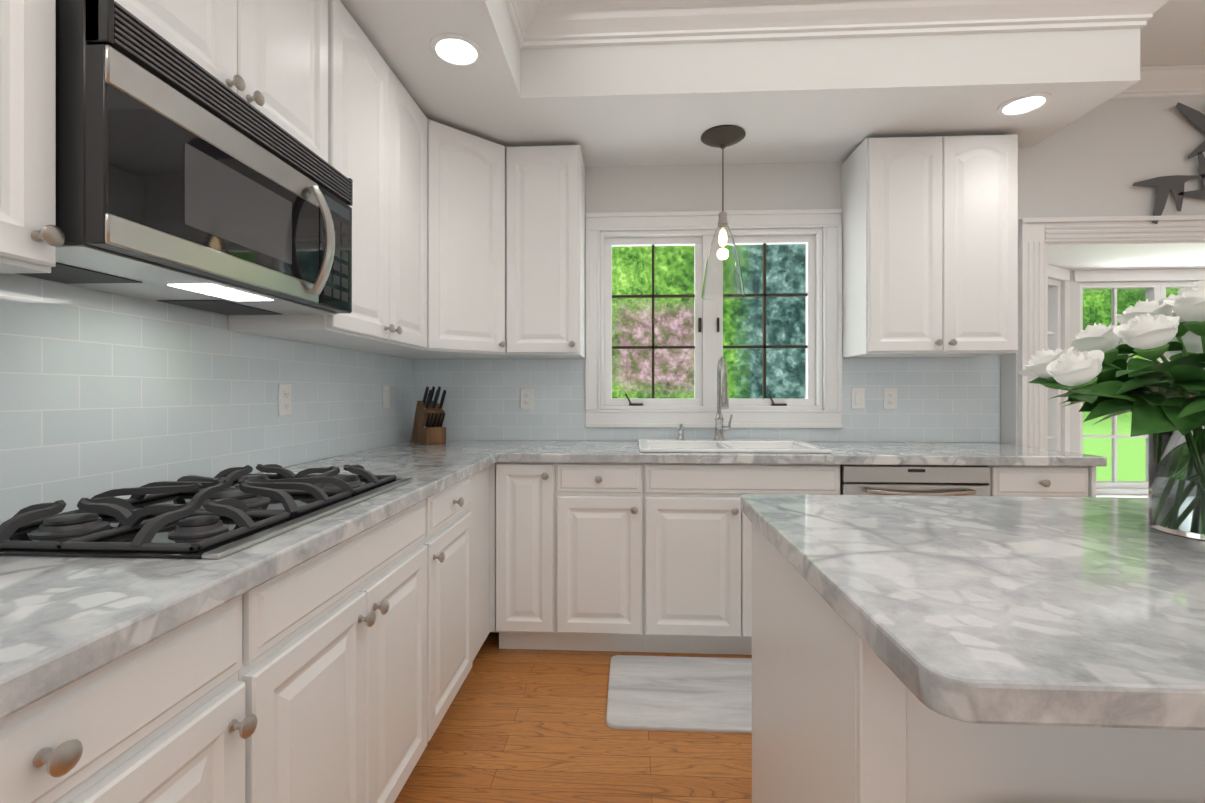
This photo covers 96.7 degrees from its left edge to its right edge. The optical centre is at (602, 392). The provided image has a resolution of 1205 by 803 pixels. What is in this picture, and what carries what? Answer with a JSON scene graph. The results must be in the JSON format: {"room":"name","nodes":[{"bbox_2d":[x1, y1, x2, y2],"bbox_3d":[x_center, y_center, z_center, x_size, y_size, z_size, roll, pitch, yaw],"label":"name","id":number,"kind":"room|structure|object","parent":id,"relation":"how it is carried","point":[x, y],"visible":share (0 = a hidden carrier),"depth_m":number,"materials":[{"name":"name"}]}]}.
{"room":"kitchen","nodes":[
{"label":"kitchen","id":0,"kind":"room"},
{"bbox_2d":[227,315,408,473],"bbox_3d":[-1.294,-0.270,0.084,0.120,2.900,6.200,0,0,3],"label":"wall","id":1,"kind":"structure","parent":0,"point":[305,342],"depth_m":2.03,"materials":[{"name":"white paint"}]},
{"bbox_2d":[0,274,415,524],"bbox_3d":[-1.206,0.012,0.507,0.002,0.503,5.054,0,0,3],"label":"tile backsplash","id":2,"kind":"structure","parent":1,"relation":"attached to","point":[100,392],"depth_m":1.38,"materials":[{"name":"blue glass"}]},
{"bbox_2d":[278,384,291,415],"bbox_3d":[-1.129,0.025,1.908,0.008,0.114,0.070,0,0,3],"label":"electrical outlet","id":3,"kind":"object","parent":2,"relation":"attached to","point":[284,399],"visible":1,"depth_m":1.90,"materials":[{"name":"white plastic"}]},
{"bbox_2d":[383,386,389,407],"bbox_3d":[-1.087,0.020,2.697,0.010,0.114,0.070,0,0,3],"label":"light switch","id":4,"kind":"object","parent":2,"relation":"attached to","point":[386,396],"visible":1,"depth_m":2.69,"materials":[{"name":"white plastic"}]},
{"bbox_2d":[0,0,426,350],"bbox_3d":[-1.034,-0.716,0.396,0.361,1.048,4.049,0,0,3],"label":"upper cabinet","id":5,"kind":"object","parent":1,"relation":"attached to","point":[319,78],"visible":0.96,"depth_m":1.55,"materials":[{"name":"white wood"}]},
{"bbox_2d":[15,0,352,315],"bbox_3d":[-0.942,-0.440,1.247,0.457,0.411,0.760,0,0,3],"label":"microwave","id":6,"kind":"object","parent":5,"relation":"attached to","point":[183,180],"visible":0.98,"depth_m":1.03,"materials":[{"name":"black metal"}]},
{"bbox_2d":[394,632,751,802],"bbox_3d":[2.078,1.230,0.225,6.840,0.100,7.070,0,0,3],"label":"floor","id":7,"kind":"structure","parent":0,"point":[522,726],"depth_m":1.78,"materials":[{"name":"brown wood"}]},
{"bbox_2d":[0,583,263,802],"bbox_3d":[-0.892,0.742,0.569,0.626,0.874,0.610,0,0,3],"label":"base cabinet","id":8,"kind":"object","parent":7,"relation":"on","point":[178,717],"depth_m":0.70,"materials":[{"name":"white wood"}]},
{"bbox_2d":[0,440,519,719],"bbox_3d":[-0.872,0.285,0.689,0.659,0.040,4.653,0,0,3],"label":"countertop","id":9,"kind":"structure","parent":8,"relation":"on","point":[64,622],"depth_m":0.76,"materials":[{"name":"stone"}]},
{"bbox_2d":[0,464,412,558],"bbox_3d":[-0.856,0.233,1.243,0.535,0.063,0.760,0,0,3],"label":"cooktop","id":10,"kind":"object","parent":9,"relation":"in","point":[225,513],"visible":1,"depth_m":1.01,"materials":[{"name":"black metal"}]},
{"bbox_2d":[411,386,445,443],"bbox_3d":[-0.921,0.115,2.845,0.110,0.300,0.231,0,0,-42],"label":"knife block","id":11,"kind":"object","parent":9,"relation":"on","point":[428,428],"visible":1,"depth_m":2.79,"materials":[{"name":"brown wood"}]},
{"bbox_2d":[264,494,435,802],"bbox_3d":[-0.857,0.742,1.253,0.626,0.874,0.760,0,0,3],"label":"base cabinet","id":12,"kind":"object","parent":7,"relation":"on","point":[338,673],"depth_m":1.18,"materials":[{"name":"white wood"}]},
{"bbox_2d":[436,471,479,728],"bbox_3d":[-0.825,0.742,1.862,0.626,0.874,0.460,0,0,3],"label":"base cabinet","id":13,"kind":"object","parent":7,"relation":"on","point":[457,505],"depth_m":1.88,"materials":[{"name":"white wood"}]},
{"bbox_2d":[480,466,489,647],"bbox_3d":[-0.815,0.742,2.252,0.606,0.874,0.317,0,0,3],"label":"base cabinet","id":14,"kind":"object","parent":7,"relation":"on","point":[485,473],"depth_m":2.31,"materials":[{"name":"white wood"}]},
{"bbox_2d":[490,462,557,649],"bbox_3d":[-0.330,0.742,2.682,0.272,0.874,0.627,0,0,3],"label":"base cabinet","id":15,"kind":"object","parent":7,"relation":"on","point":[523,496],"depth_m":2.37,"materials":[{"name":"white wood"}]},
{"bbox_2d":[500,440,1106,465],"bbox_3d":[0.834,0.285,2.604,2.549,0.040,0.653,0,0,3],"label":"countertop","id":16,"kind":"structure","parent":15,"relation":"on","point":[528,451],"depth_m":2.33,"materials":[{"name":"stone"}]},
{"bbox_2d":[677,356,732,440],"bbox_3d":[0.536,0.031,2.754,0.294,0.436,0.222,0,0,3],"label":"faucet","id":17,"kind":"object","parent":16,"relation":"on","point":[723,401],"visible":1,"depth_m":2.81,"materials":[{"name":"silver metal"}]},
{"bbox_2d":[638,439,831,452],"bbox_3d":[0.600,0.276,2.636,0.844,0.054,0.537,0,0,3],"label":"sink","id":18,"kind":"object","parent":16,"relation":"in","point":[736,445],"visible":0.6,"depth_m":2.76,"materials":[{"name":"white ceramic"}]},
{"bbox_2d":[558,463,645,651],"bbox_3d":[0.000,0.742,2.665,0.390,0.874,0.627,0,0,3],"label":"base cabinet","id":19,"kind":"object","parent":7,"relation":"on","point":[637,557],"depth_m":2.35,"materials":[{"name":"white wood"}]},
{"bbox_2d":[606,655,751,733],"bbox_3d":[0.548,1.172,2.107,1.050,0.014,0.510,0,0,3],"label":"kitchen mat","id":20,"kind":"object","parent":7,"relation":"on","point":[684,694],"visible":0.38,"depth_m":2.07,"materials":[{"name":"white fabric"}]},
{"bbox_2d":[646,463,839,654],"bbox_3d":[0.619,0.742,2.633,0.850,0.874,0.627,0,0,3],"label":"base cabinet","id":21,"kind":"object","parent":7,"relation":"on","point":[699,536],"depth_m":2.33,"materials":[{"name":"white wood"}]},
{"bbox_2d":[840,465,989,495],"bbox_3d":[1.352,0.743,2.560,0.612,0.870,0.661,0,0,3],"label":"dishwasher","id":22,"kind":"object","parent":7,"relation":"on","point":[936,480],"visible":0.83,"depth_m":2.28,"materials":[{"name":"silver metal"}]},
{"bbox_2d":[752,530,1204,802],"bbox_3d":[1.435,0.742,0.967,2.160,0.874,0.635,0,0,3],"label":"kitchen island","id":23,"kind":"object","parent":7,"relation":"on","point":[829,725],"depth_m":0.71,"materials":[{"name":"white wood"}]},
{"bbox_2d":[740,494,1204,737],"bbox_3d":[1.446,0.285,0.894,2.230,0.040,0.920,0,0,3],"label":"island countertop","id":24,"kind":"structure","parent":23,"relation":"on","point":[1002,614],"depth_m":0.70,"materials":[{"name":"white stone"}]},
{"bbox_2d":[1018,279,1204,540],"bbox_3d":[1.146,0.021,1.007,0.635,0.487,0.556,0,0,3],"label":"vase","id":25,"kind":"object","parent":24,"relation":"on","point":[1102,372],"visible":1,"depth_m":0.98,"materials":[{"name":"clear glass"}]},
{"bbox_2d":[988,466,1095,496],"bbox_3d":[1.875,0.742,2.568,0.422,0.874,0.627,0,0,3],"label":"base cabinet","id":26,"kind":"object","parent":7,"relation":"on","point":[1014,481],"depth_m":2.26,"materials":[{"name":"white wood"}]},
{"bbox_2d":[340,0,1139,166],"bbox_3d":[0.405,-1.435,-0.074,3.290,0.349,6.060,0,0,3],"label":"ceiling","id":27,"kind":"structure","parent":0,"point":[813,100],"depth_m":2.26,"materials":[{"name":"white paint"}]},
{"bbox_2d":[429,33,482,66],"bbox_3d":[-0.536,-1.255,1.968,0.190,0.008,0.190,0,0,3],"label":"recessed light","id":28,"kind":"object","parent":27,"relation":"in","point":[456,49],"visible":1,"depth_m":1.96,"materials":[{"name":"white"}]},
{"bbox_2d":[701,125,745,300],"bbox_3d":[0.589,-0.865,2.620,0.216,0.790,0.216,0,0,3],"label":"pendant light","id":29,"kind":"object","parent":27,"relation":"hanging from","point":[723,279],"visible":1,"depth_m":2.56,"materials":[{"name":"clear glass"}]},
{"bbox_2d":[997,92,1051,115],"bbox_3d":[1.836,-1.255,2.336,0.190,0.008,0.190,0,0,3],"label":"recessed light","id":30,"kind":"object","parent":27,"relation":"in","point":[1024,104],"visible":1,"depth_m":2.33,"materials":[{"name":"white"}]},
{"bbox_2d":[547,161,999,442],"bbox_3d":[0.527,-0.270,3.024,3.215,2.900,0.140,0,0,3],"label":"wall","id":31,"kind":"structure","parent":0,"point":[747,186],"depth_m":2.95,"materials":[{"name":"white paint"}]},
{"bbox_2d":[363,119,517,358],"bbox_3d":[-0.784,-0.716,2.713,0.622,1.048,0.610,0,0,3],"label":"upper cabinet","id":32,"kind":"object","parent":31,"relation":"attached to","point":[466,245],"visible":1,"depth_m":2.53,"materials":[{"name":"white wood"}]},
{"bbox_2d":[416,357,999,441],"bbox_3d":[0.540,0.037,2.947,3.176,0.455,0.002,0,0,3],"label":"tile backsplash","id":33,"kind":"structure","parent":31,"relation":"attached to","point":[940,399],"depth_m":2.93,"materials":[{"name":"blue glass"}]},
{"bbox_2d":[521,388,532,408],"bbox_3d":[-0.423,0.032,2.992,0.070,0.114,0.008,0,0,3],"label":"electrical outlet","id":34,"kind":"object","parent":33,"relation":"attached to","point":[526,398],"visible":1,"depth_m":2.99,"materials":[{"name":"white plastic"}]},
{"bbox_2d":[852,388,864,408],"bbox_3d":[1.385,0.030,2.898,0.070,0.114,0.010,0,0,3],"label":"light switch","id":35,"kind":"object","parent":33,"relation":"attached to","point":[858,398],"visible":1,"depth_m":2.90,"materials":[{"name":"white plastic"}]},
{"bbox_2d":[884,388,896,408],"bbox_3d":[1.554,0.030,2.890,0.070,0.114,0.008,0,0,3],"label":"electrical outlet","id":36,"kind":"object","parent":33,"relation":"attached to","point":[890,398],"visible":1,"depth_m":2.89,"materials":[{"name":"white plastic"}]},
{"bbox_2d":[585,209,841,427],"bbox_3d":[0.604,-0.402,2.998,1.390,1.185,0.153,0,0,3],"label":"kitchen window","id":37,"kind":"structure","parent":31,"relation":"in","point":[708,347],"depth_m":2.96,"materials":[{"name":"white wood"}]},
{"bbox_2d":[506,134,1017,358],"bbox_3d":[0.757,-0.716,2.758,2.478,1.048,0.361,0,0,3],"label":"upper cabinet","id":38,"kind":"object","parent":31,"relation":"attached to","point":[929,246],"visible":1,"depth_m":2.58,"materials":[{"name":"white wood"}]},
{"bbox_2d":[1000,96,1204,444],"bbox_3d":[3.820,-0.270,2.794,3.385,2.900,0.260,0,0,3],"label":"wall","id":39,"kind":"structure","parent":0,"point":[1101,159],"depth_m":2.73,"materials":[{"name":"white paint"}]},
{"bbox_2d":[1018,215,1204,448],"bbox_3d":[3.392,0.145,2.800,2.510,2.070,0.292,0,0,3],"label":"door frame","id":40,"kind":"structure","parent":39,"relation":"attached to","point":[1170,235],"depth_m":2.72,"materials":[{"name":"white wood"}]},
{"bbox_2d":[1111,65,1204,98],"bbox_3d":[3.844,-1.539,2.620,3.300,0.140,0.084,0,0,3],"label":"crown molding","id":41,"kind":"structure","parent":39,"relation":"attached to","point":[1174,80],"depth_m":2.68,"materials":[{"name":"white wood"}]},
{"bbox_2d":[1132,102,1204,223],"bbox_3d":[3.140,-1.184,2.683,0.949,0.673,0.029,0,0,3],"label":"wall sculpture","id":42,"kind":"object","parent":39,"relation":"attached to","point":[1174,184],"visible":0.96,"depth_m":2.68,"materials":[{"name":"grey metal"}]},
{"bbox_2d":[1048,255,1204,497],"bbox_3d":[3.433,0.155,3.200,2.400,2.050,0.511,0,0,3],"label":"wall","id":43,"kind":"structure","parent":0,"point":[1070,329],"depth_m":3.34,"materials":[{"name":"white paint"}]},
{"bbox_2d":[1048,264,1204,493],"bbox_3d":[3.425,-0.070,3.180,2.213,1.399,0.488,0,0,3],"label":"bay window","id":44,"kind":"structure","parent":43,"relation":"in","point":[1166,279],"depth_m":3.36,"materials":[{"name":"white wood"}]},
{"bbox_2d":[1140,0,1204,65],"bbox_3d":[2.058,-1.665,-0.149,6.840,0.110,6.320,0,0,3],"label":"ceiling","id":45,"kind":"structure","parent":0,"point":[1172,32],"depth_m":2.41,"materials":[{"name":"white paint"}]},
{"bbox_2d":[505,0,544,48],"bbox_3d":[-0.434,-1.539,-0.381,0.105,0.140,5.339,0,0,3],"label":"crown molding","id":46,"kind":"structure","parent":45,"relation":"attached to","point":[537,24],"depth_m":2.20,"materials":[{"name":"white wood"}]},
{"bbox_2d":[541,0,1168,47],"bbox_3d":[1.020,-1.539,2.164,2.505,0.140,0.105,0,0,3],"label":"crown molding","id":47,"kind":"structure","parent":45,"relation":"attached to","point":[568,23],"depth_m":2.18,"materials":[{"name":"white wood"}]},
{"label":"outside","id":48,"kind":"structure","parent":0,"visible":0},
{"bbox_2d":[1083,451,1145,480],"bbox_3d":[8.289,1.280,6.108,13.600,0.600,5.780,0,0,3],"label":"lawn","id":49,"kind":"structure","parent":48,"point":[1128,461],"depth_m":7.95,"materials":[{"name":"green plant"}]},
{"bbox_2d":[612,244,805,398],"bbox_3d":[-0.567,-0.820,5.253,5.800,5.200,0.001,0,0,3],"label":"trees","id":50,"kind":"object","parent":49,"relation":"on","point":[746,316],"depth_m":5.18,"materials":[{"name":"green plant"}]},
{"bbox_2d":[1083,289,1178,451],"bbox_3d":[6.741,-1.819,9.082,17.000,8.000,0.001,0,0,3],"label":"trees","id":51,"kind":"object","parent":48,"point":[1102,299],"depth_m":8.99,"materials":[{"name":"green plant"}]}
]}

